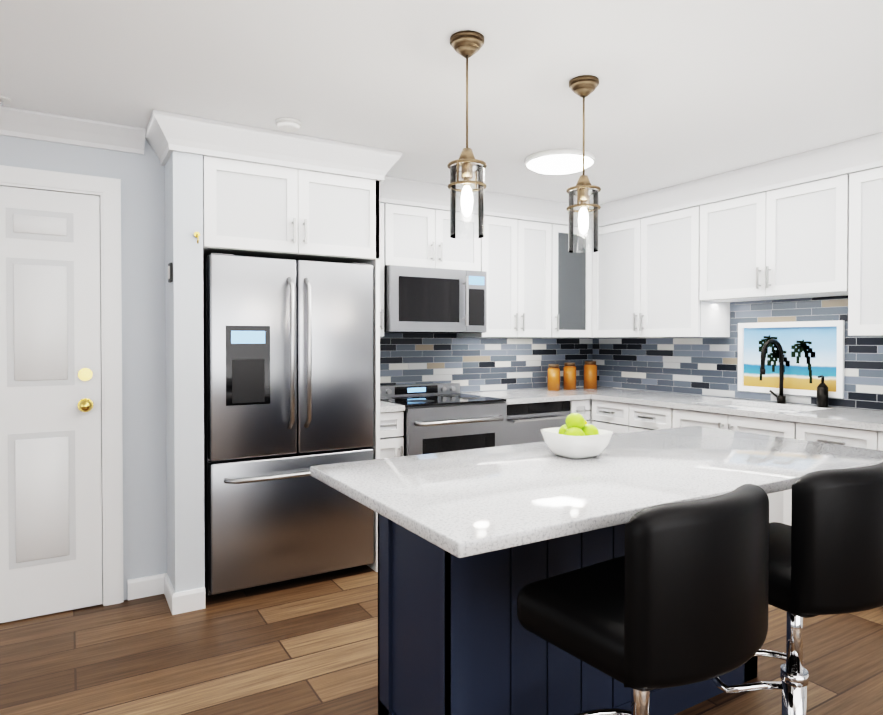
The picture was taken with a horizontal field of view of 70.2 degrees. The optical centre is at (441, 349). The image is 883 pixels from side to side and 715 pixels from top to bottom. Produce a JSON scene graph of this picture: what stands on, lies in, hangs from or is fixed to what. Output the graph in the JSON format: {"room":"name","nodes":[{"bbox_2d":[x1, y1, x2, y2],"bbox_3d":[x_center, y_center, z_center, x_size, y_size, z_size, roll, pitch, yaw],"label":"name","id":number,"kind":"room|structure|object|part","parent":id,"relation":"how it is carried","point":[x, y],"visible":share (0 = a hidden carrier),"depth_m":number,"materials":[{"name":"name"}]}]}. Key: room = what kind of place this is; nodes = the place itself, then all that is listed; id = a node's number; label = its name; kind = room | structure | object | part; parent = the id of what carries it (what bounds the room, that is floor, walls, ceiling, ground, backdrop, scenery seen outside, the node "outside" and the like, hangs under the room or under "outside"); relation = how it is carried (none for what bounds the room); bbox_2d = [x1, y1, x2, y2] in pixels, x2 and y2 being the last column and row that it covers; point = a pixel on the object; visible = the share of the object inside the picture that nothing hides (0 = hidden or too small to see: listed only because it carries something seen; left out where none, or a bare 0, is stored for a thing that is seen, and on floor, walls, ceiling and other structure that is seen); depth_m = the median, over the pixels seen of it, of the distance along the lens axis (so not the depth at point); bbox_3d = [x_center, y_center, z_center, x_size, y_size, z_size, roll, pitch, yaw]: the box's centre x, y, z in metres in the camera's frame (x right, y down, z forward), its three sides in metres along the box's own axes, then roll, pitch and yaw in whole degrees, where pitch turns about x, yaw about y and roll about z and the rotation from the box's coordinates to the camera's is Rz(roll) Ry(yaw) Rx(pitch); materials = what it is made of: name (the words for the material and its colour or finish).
{"room":"kitchen","nodes":[
{"label":"kitchen","id":0,"kind":"room"},
{"bbox_2d":[0,135,166,623],"bbox_3d":[-3.201,0.095,2.602,3.720,2.370,0.650,0,1,-31],"label":"wall","id":1,"kind":"structure","parent":0,"point":[141,177],"depth_m":3.21,"materials":[{"name":"grey paint"}]},
{"bbox_2d":[0,165,123,605],"bbox_3d":[-2.038,0.216,2.860,1.050,2.120,0.091,0,1,-31],"label":"door frame","id":2,"kind":"structure","parent":1,"relation":"in","point":[107,190],"depth_m":3.11,"materials":[{"name":"white painted wood"}]},
{"bbox_2d":[0,186,101,622],"bbox_3d":[-2.056,0.259,2.890,0.864,2.019,0.020,0,1,-31],"label":"door","id":3,"kind":"structure","parent":2,"relation":"attached to","point":[50,491],"depth_m":2.99,"materials":[{"name":"white wood"}]},
{"bbox_3d":[-1.721,0.200,3.041,0.068,0.216,0.078,0,1,-31],"label":"knob","id":4,"kind":"part","parent":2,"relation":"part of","materials":[{"name":"gold metal"}]},
{"bbox_2d":[0,106,145,154],"bbox_3d":[-3.009,-1.032,2.268,3.523,0.105,0.095,0,1,-31],"label":"crown molding","id":5,"kind":"structure","parent":1,"relation":"attached to","point":[29,124],"depth_m":3.00,"materials":[{"name":"white wood"}]},
{"bbox_2d":[127,573,205,614],"bbox_3d":[-2.853,1.234,2.262,3.755,0.100,0.316,0,1,-31],"label":"baseboard","id":6,"kind":"structure","parent":1,"relation":"attached to","point":[177,602],"depth_m":3.15,"materials":[{"name":"white wood"}]},
{"bbox_2d":[165,151,204,592],"bbox_3d":[-1.467,0.084,3.457,0.135,2.370,0.950,0,1,-31],"label":"wall","id":7,"kind":"structure","parent":0,"point":[184,327],"depth_m":3.05,"materials":[{"name":"white paint"}]},
{"bbox_2d":[168,263,172,282],"bbox_3d":[-1.318,-0.371,3.051,0.015,0.090,0.070,0,1,-31],"label":"switch plate","id":8,"kind":"object","parent":7,"relation":"attached to","point":[170,272],"visible":1,"depth_m":3.02,"materials":[{"name":"black plastic"}]},
{"bbox_2d":[194,232,199,243],"bbox_3d":[-1.181,-0.539,3.041,0.028,0.061,0.043,0,1,-31],"label":"hook","id":9,"kind":"object","parent":7,"relation":"attached to","point":[196,234],"visible":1,"depth_m":3.04,"materials":[{"name":"gold metal"}]},
{"bbox_2d":[0,565,882,714],"bbox_3d":[0.130,1.357,0.584,7.370,0.100,7.550,0,1,-31],"label":"floor","id":10,"kind":"structure","parent":0,"point":[307,646],"depth_m":2.60,"materials":[{"name":"brown wood"}]},
{"bbox_2d":[203,253,373,595],"bbox_3d":[-0.952,0.391,3.652,0.885,1.750,0.887,0,1,-31],"label":"fridge","id":11,"kind":"object","parent":10,"relation":"on","point":[288,373],"visible":1,"depth_m":3.28,"materials":[{"name":"silver metal"}]},
{"bbox_3d":[-0.980,0.082,3.191,0.220,0.400,0.008,0,1,-31],"label":"panel","id":12,"kind":"part","parent":11,"relation":"part of","materials":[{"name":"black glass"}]},
{"bbox_3d":[-0.744,0.145,3.299,0.763,1.046,0.073,0,1,-31],"label":"handle","id":13,"kind":"part","parent":11,"relation":"part of","materials":[{"name":"silver metal"}]},
{"bbox_2d":[370,410,404,561],"bbox_3d":[-0.507,0.821,4.110,0.267,0.877,0.619,0,1,-31],"label":"base cabinet","id":14,"kind":"object","parent":10,"relation":"on","point":[388,428],"depth_m":3.85,"materials":[{"name":"white wood"}]},
{"bbox_2d":[374,398,404,413],"bbox_3d":[-0.503,0.363,4.096,0.266,0.035,0.637,0,1,-31],"label":"countertop","id":15,"kind":"structure","parent":14,"relation":"on","point":[380,407],"depth_m":3.84,"materials":[{"name":"white stone"}]},
{"bbox_2d":[380,383,506,455],"bbox_3d":[-0.030,0.760,4.322,0.752,0.995,0.717,0,1,-31],"label":"range","id":16,"kind":"object","parent":10,"relation":"on","point":[442,417],"visible":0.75,"depth_m":4.10,"materials":[{"name":"silver metal"}]},
{"bbox_3d":[0.127,0.783,4.058,0.752,0.835,0.101,0,1,-31],"label":"door","id":17,"kind":"part","parent":16,"relation":"part of","materials":[{"name":"silver metal"}]},
{"bbox_2d":[507,401,569,444],"bbox_3d":[0.555,0.815,4.683,0.598,0.876,0.623,0,1,-31],"label":"dishwasher","id":18,"kind":"object","parent":10,"relation":"on","point":[527,422],"visible":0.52,"depth_m":4.42,"materials":[{"name":"silver metal"}]},
{"bbox_2d":[525,398,588,423],"bbox_3d":[0.905,0.810,4.908,0.216,0.877,0.687,0,1,-31],"label":"base cabinet","id":19,"kind":"object","parent":10,"relation":"on","point":[579,405],"depth_m":4.66,"materials":[{"name":"white wood"}]},
{"bbox_2d":[378,518,756,714],"bbox_3d":[0.508,0.843,2.287,1.417,0.883,0.459,0,1,-31],"label":"kitchen island","id":20,"kind":"object","parent":10,"relation":"on","point":[452,639],"depth_m":1.89,"materials":[{"name":"blue wood"}]},
{"bbox_2d":[310,426,882,561],"bbox_3d":[0.618,0.387,2.105,1.884,0.032,0.890,0,1,-31],"label":"island countertop","id":21,"kind":"structure","parent":20,"relation":"on","point":[472,503],"depth_m":1.81,"materials":[{"name":"white stone"}]},
{"bbox_2d":[540,413,613,458],"bbox_3d":[0.468,0.295,2.184,0.210,0.149,0.210,0,1,-31],"label":"fruit bowl","id":22,"kind":"object","parent":21,"relation":"on","point":[576,436],"visible":1,"depth_m":2.13,"materials":[{"name":"white ceramic"}]},
{"bbox_2d":[589,398,680,433],"bbox_3d":[1.554,0.816,4.522,0.687,0.877,0.820,0,1,-31],"label":"base cabinet","id":23,"kind":"object","parent":10,"relation":"on","point":[605,414],"depth_m":4.38,"materials":[{"name":"white wood"}]},
{"bbox_2d":[465,386,624,403],"bbox_3d":[0.887,0.352,4.920,1.421,0.035,0.637,0,1,-31],"label":"countertop","id":24,"kind":"structure","parent":23,"relation":"on","point":[511,396],"depth_m":4.76,"materials":[{"name":"white stone"}]},
{"bbox_2d":[547,364,559,390],"bbox_3d":[0.905,0.227,5.071,0.100,0.209,0.100,0,1,-31],"label":"canister","id":25,"kind":"object","parent":24,"relation":"on","point":[553,377],"visible":1,"depth_m":5.03,"materials":[{"name":"brown glass"}]},
{"bbox_2d":[563,362,575,389],"bbox_3d":[1.055,0.221,5.171,0.104,0.219,0.104,0,1,-31],"label":"canister","id":26,"kind":"object","parent":24,"relation":"on","point":[569,375],"visible":1,"depth_m":5.13,"materials":[{"name":"brown"}]},
{"bbox_2d":[584,361,596,388],"bbox_3d":[1.246,0.214,5.261,0.110,0.229,0.110,0,1,-31],"label":"canister","id":27,"kind":"object","parent":24,"relation":"on","point":[590,374],"visible":1,"depth_m":5.22,"materials":[{"name":"brown glass"}]},
{"bbox_2d":[589,390,882,433],"bbox_3d":[2.548,0.412,2.891,0.636,0.100,4.550,0,1,-31],"label":"countertop","id":28,"kind":"structure","parent":23,"relation":"on","point":[845,416],"depth_m":3.76,"materials":[{"name":"white stone"}]},
{"bbox_2d":[760,339,785,403],"bbox_3d":[2.079,0.141,3.995,0.242,0.411,0.105,0,1,-31],"label":"faucet","id":29,"kind":"object","parent":28,"relation":"on","point":[781,397],"visible":1,"depth_m":4.00,"materials":[{"name":"black metal"}]},
{"bbox_2d":[817,375,827,406],"bbox_3d":[2.292,0.253,3.788,0.075,0.190,0.060,0,1,-31],"label":"soap bottle","id":30,"kind":"object","parent":28,"relation":"on","point":[822,393],"visible":1,"depth_m":3.77,"materials":[{"name":"grey glass"}]},
{"bbox_2d":[517,484,768,714],"bbox_3d":[0.478,0.800,1.489,0.459,0.990,0.478,-1,1,-35],"label":"stool","id":31,"kind":"object","parent":10,"relation":"on","point":[676,594],"visible":1,"depth_m":1.26,"materials":[{"name":"black leather"}]},
{"bbox_2d":[681,402,792,522],"bbox_3d":[1.965,0.824,3.895,0.619,0.877,0.931,0,1,-31],"label":"base cabinet","id":32,"kind":"object","parent":10,"relation":"on","point":[764,426],"depth_m":3.69,"materials":[{"name":"white wood"}]},
{"bbox_2d":[711,462,882,714],"bbox_3d":[1.028,0.795,1.815,0.459,0.990,0.479,0,1,-28],"label":"stool","id":33,"kind":"object","parent":10,"relation":"on","point":[826,552],"visible":0.9,"depth_m":1.57,"materials":[{"name":"black leather"}]},
{"bbox_3d":[1.030,0.493,1.806,0.459,0.386,0.468,0,1,-28],"label":"seat","id":34,"kind":"part","parent":33,"relation":"part of","materials":[{"name":"black leather"}]},
{"bbox_2d":[777,422,882,525],"bbox_3d":[2.375,0.833,3.205,0.619,0.877,0.926,0,1,-31],"label":"base cabinet","id":35,"kind":"object","parent":10,"relation":"on","point":[868,439],"depth_m":3.27,"materials":[{"name":"white wood"}]},
{"bbox_2d":[0,0,882,204],"bbox_3d":[0.130,-1.113,0.551,7.370,0.100,7.550,0,1,-31],"label":"ceiling","id":36,"kind":"structure","parent":0,"point":[684,91],"depth_m":2.50,"materials":[{"name":"white paint"}]},
{"bbox_2d":[0,95,10,105],"bbox_3d":[-1.927,-1.077,2.733,0.090,0.027,0.090,0,1,-31],"label":"sprinkler","id":37,"kind":"object","parent":36,"relation":"attached to","point":[4,100],"visible":0.98,"depth_m":2.73,"materials":[{"name":"white plastic"}]},
{"bbox_2d":[275,117,300,131],"bbox_3d":[-0.739,-1.079,3.031,0.124,0.033,0.124,0,1,-31],"label":"smoke detector","id":38,"kind":"object","parent":36,"relation":"attached to","point":[286,124],"visible":0.98,"depth_m":3.00,"materials":[{"name":"white plastic"}]},
{"bbox_2d":[447,30,486,238],"bbox_3d":[0.089,-0.740,2.201,0.140,0.689,0.140,0,1,-31],"label":"pendant light","id":39,"kind":"object","parent":36,"relation":"hanging from","point":[466,44],"visible":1,"depth_m":2.19,"materials":[{"name":"brown metal"}]},
{"bbox_3d":[0.089,-0.524,2.204,0.120,0.258,0.120,0,1,-31],"label":"lamp shade","id":40,"kind":"part","parent":39,"relation":"part of","materials":[{"name":"clear glass"}]},
{"bbox_3d":[0.089,-0.532,2.204,0.042,0.137,0.042,0,1,-31],"label":"bulb","id":41,"kind":"part","parent":39,"relation":"part of","materials":[{"name":"white glass"}]},
{"bbox_2d":[525,148,594,174],"bbox_3d":[0.686,-1.079,3.649,0.400,0.049,0.400,0,1,-31],"label":"light","id":42,"kind":"object","parent":36,"relation":"attached to","point":[559,161],"visible":1,"depth_m":3.55,"materials":[{"name":"white plastic"}]},
{"bbox_2d":[566,75,600,252],"bbox_3d":[0.579,-0.744,2.562,0.140,0.689,0.140,0,1,-31],"label":"pendant light","id":43,"kind":"object","parent":36,"relation":"hanging from","point":[583,87],"visible":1,"depth_m":2.55,"materials":[{"name":"brown metal"}]},
{"bbox_3d":[0.579,-0.529,2.564,0.120,0.258,0.120,0,1,-31],"label":"lamp shade","id":44,"kind":"part","parent":43,"relation":"part of","materials":[{"name":"clear glass"}]},
{"bbox_3d":[0.579,-0.536,2.564,0.042,0.137,0.042,0,1,-31],"label":"bulb","id":45,"kind":"part","parent":43,"relation":"part of","materials":[{"name":"white glass"}]},
{"bbox_2d":[380,202,591,228],"bbox_3d":[-0.114,0.067,4.754,3.515,2.370,0.100,0,1,-31],"label":"wall","id":46,"kind":"structure","parent":0,"point":[477,214],"depth_m":4.96,"materials":[{"name":"grey paint"}]},
{"bbox_2d":[181,122,384,265],"bbox_3d":[-0.973,-0.806,3.679,0.946,0.594,0.847,0,1,-31],"label":"upper cabinet","id":47,"kind":"object","parent":46,"relation":"attached to","point":[254,209],"depth_m":3.29,"materials":[{"name":"white wood"}]},
{"bbox_3d":[1.034,-1.009,2.145,3.300,0.149,4.845,0,1,-31],"label":"crown","id":48,"kind":"part","parent":47,"relation":"part of","materials":[{"name":"white wood"}]},
{"bbox_2d":[373,202,388,337],"bbox_3d":[-0.577,-0.521,4.210,0.267,0.881,0.344,0,1,-31],"label":"upper cabinet","id":49,"kind":"object","parent":46,"relation":"attached to","point":[378,271],"depth_m":4.11,"materials":[{"name":"white wood"}]},
{"bbox_2d":[389,202,484,271],"bbox_3d":[-0.131,-0.760,4.472,0.760,0.410,0.344,0,1,-31],"label":"upper cabinet","id":50,"kind":"object","parent":46,"relation":"attached to","point":[418,237],"depth_m":4.31,"materials":[{"name":"white wood"}]},
{"bbox_2d":[384,265,486,332],"bbox_3d":[-0.097,-0.334,4.420,0.756,0.435,0.459,0,1,-31],"label":"microwave","id":51,"kind":"object","parent":50,"relation":"attached to","point":[425,300],"visible":0.96,"depth_m":4.24,"materials":[{"name":"silver metal"}]},
{"bbox_2d":[380,333,592,392],"bbox_3d":[0.276,-0.103,4.919,2.451,0.874,0.008,0,1,-31],"label":"backsplash","id":52,"kind":"structure","parent":46,"relation":"attached to","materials":[{"name":"tile"}]},
{"bbox_2d":[453,214,544,337],"bbox_3d":[0.510,-0.530,4.855,0.721,0.881,0.344,0,1,-31],"label":"upper cabinet","id":53,"kind":"object","parent":46,"relation":"attached to","point":[514,248],"depth_m":4.68,"materials":[{"name":"white wood"}]},
{"bbox_2d":[545,218,592,337],"bbox_3d":[0.944,-0.533,5.078,0.505,0.881,0.404,0,1,-31],"label":"upper cabinet","id":54,"kind":"object","parent":46,"relation":"attached to","point":[568,276],"depth_m":4.95,"materials":[{"name":"white wood"}]},
{"bbox_2d":[602,166,882,226],"bbox_3d":[3.281,0.098,2.380,0.100,2.370,7.450,0,1,-31],"label":"wall","id":55,"kind":"structure","parent":0,"point":[751,194],"depth_m":4.21,"materials":[{"name":"grey paint"}]},
{"bbox_2d":[593,198,740,337],"bbox_3d":[1.602,-0.528,4.699,0.404,0.881,1.085,0,1,-31],"label":"upper cabinet","id":56,"kind":"object","parent":55,"relation":"attached to","point":[645,312],"depth_m":4.51,"materials":[{"name":"white wood"}]},
{"bbox_2d":[593,295,882,410],"bbox_3d":[2.657,-0.007,3.321,0.008,0.724,5.188,0,1,-31],"label":"backsplash","id":57,"kind":"structure","parent":55,"relation":"attached to","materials":[{"name":"tile"}]},
{"bbox_2d":[709,170,848,305],"bbox_3d":[2.112,-0.639,3.898,0.343,0.638,0.930,0,1,-31],"label":"upper cabinet","id":58,"kind":"object","parent":55,"relation":"attached to","point":[788,244],"depth_m":3.74,"materials":[{"name":"white wood"}]},
{"bbox_2d":[738,320,844,397],"bbox_3d":[2.218,0.057,4.032,0.019,0.464,0.681,0,1,-31],"label":"framed picture","id":59,"kind":"object","parent":55,"relation":"attached to","point":[813,351],"visible":0.83,"depth_m":3.99,"materials":[{"name":"white"}]},
{"bbox_2d":[829,162,882,337],"bbox_3d":[2.598,-0.507,3.081,0.343,0.881,1.096,0,1,-31],"label":"upper cabinet","id":60,"kind":"object","parent":55,"relation":"attached to","point":[861,309],"depth_m":3.35,"materials":[{"name":"white wood"}]}
]}

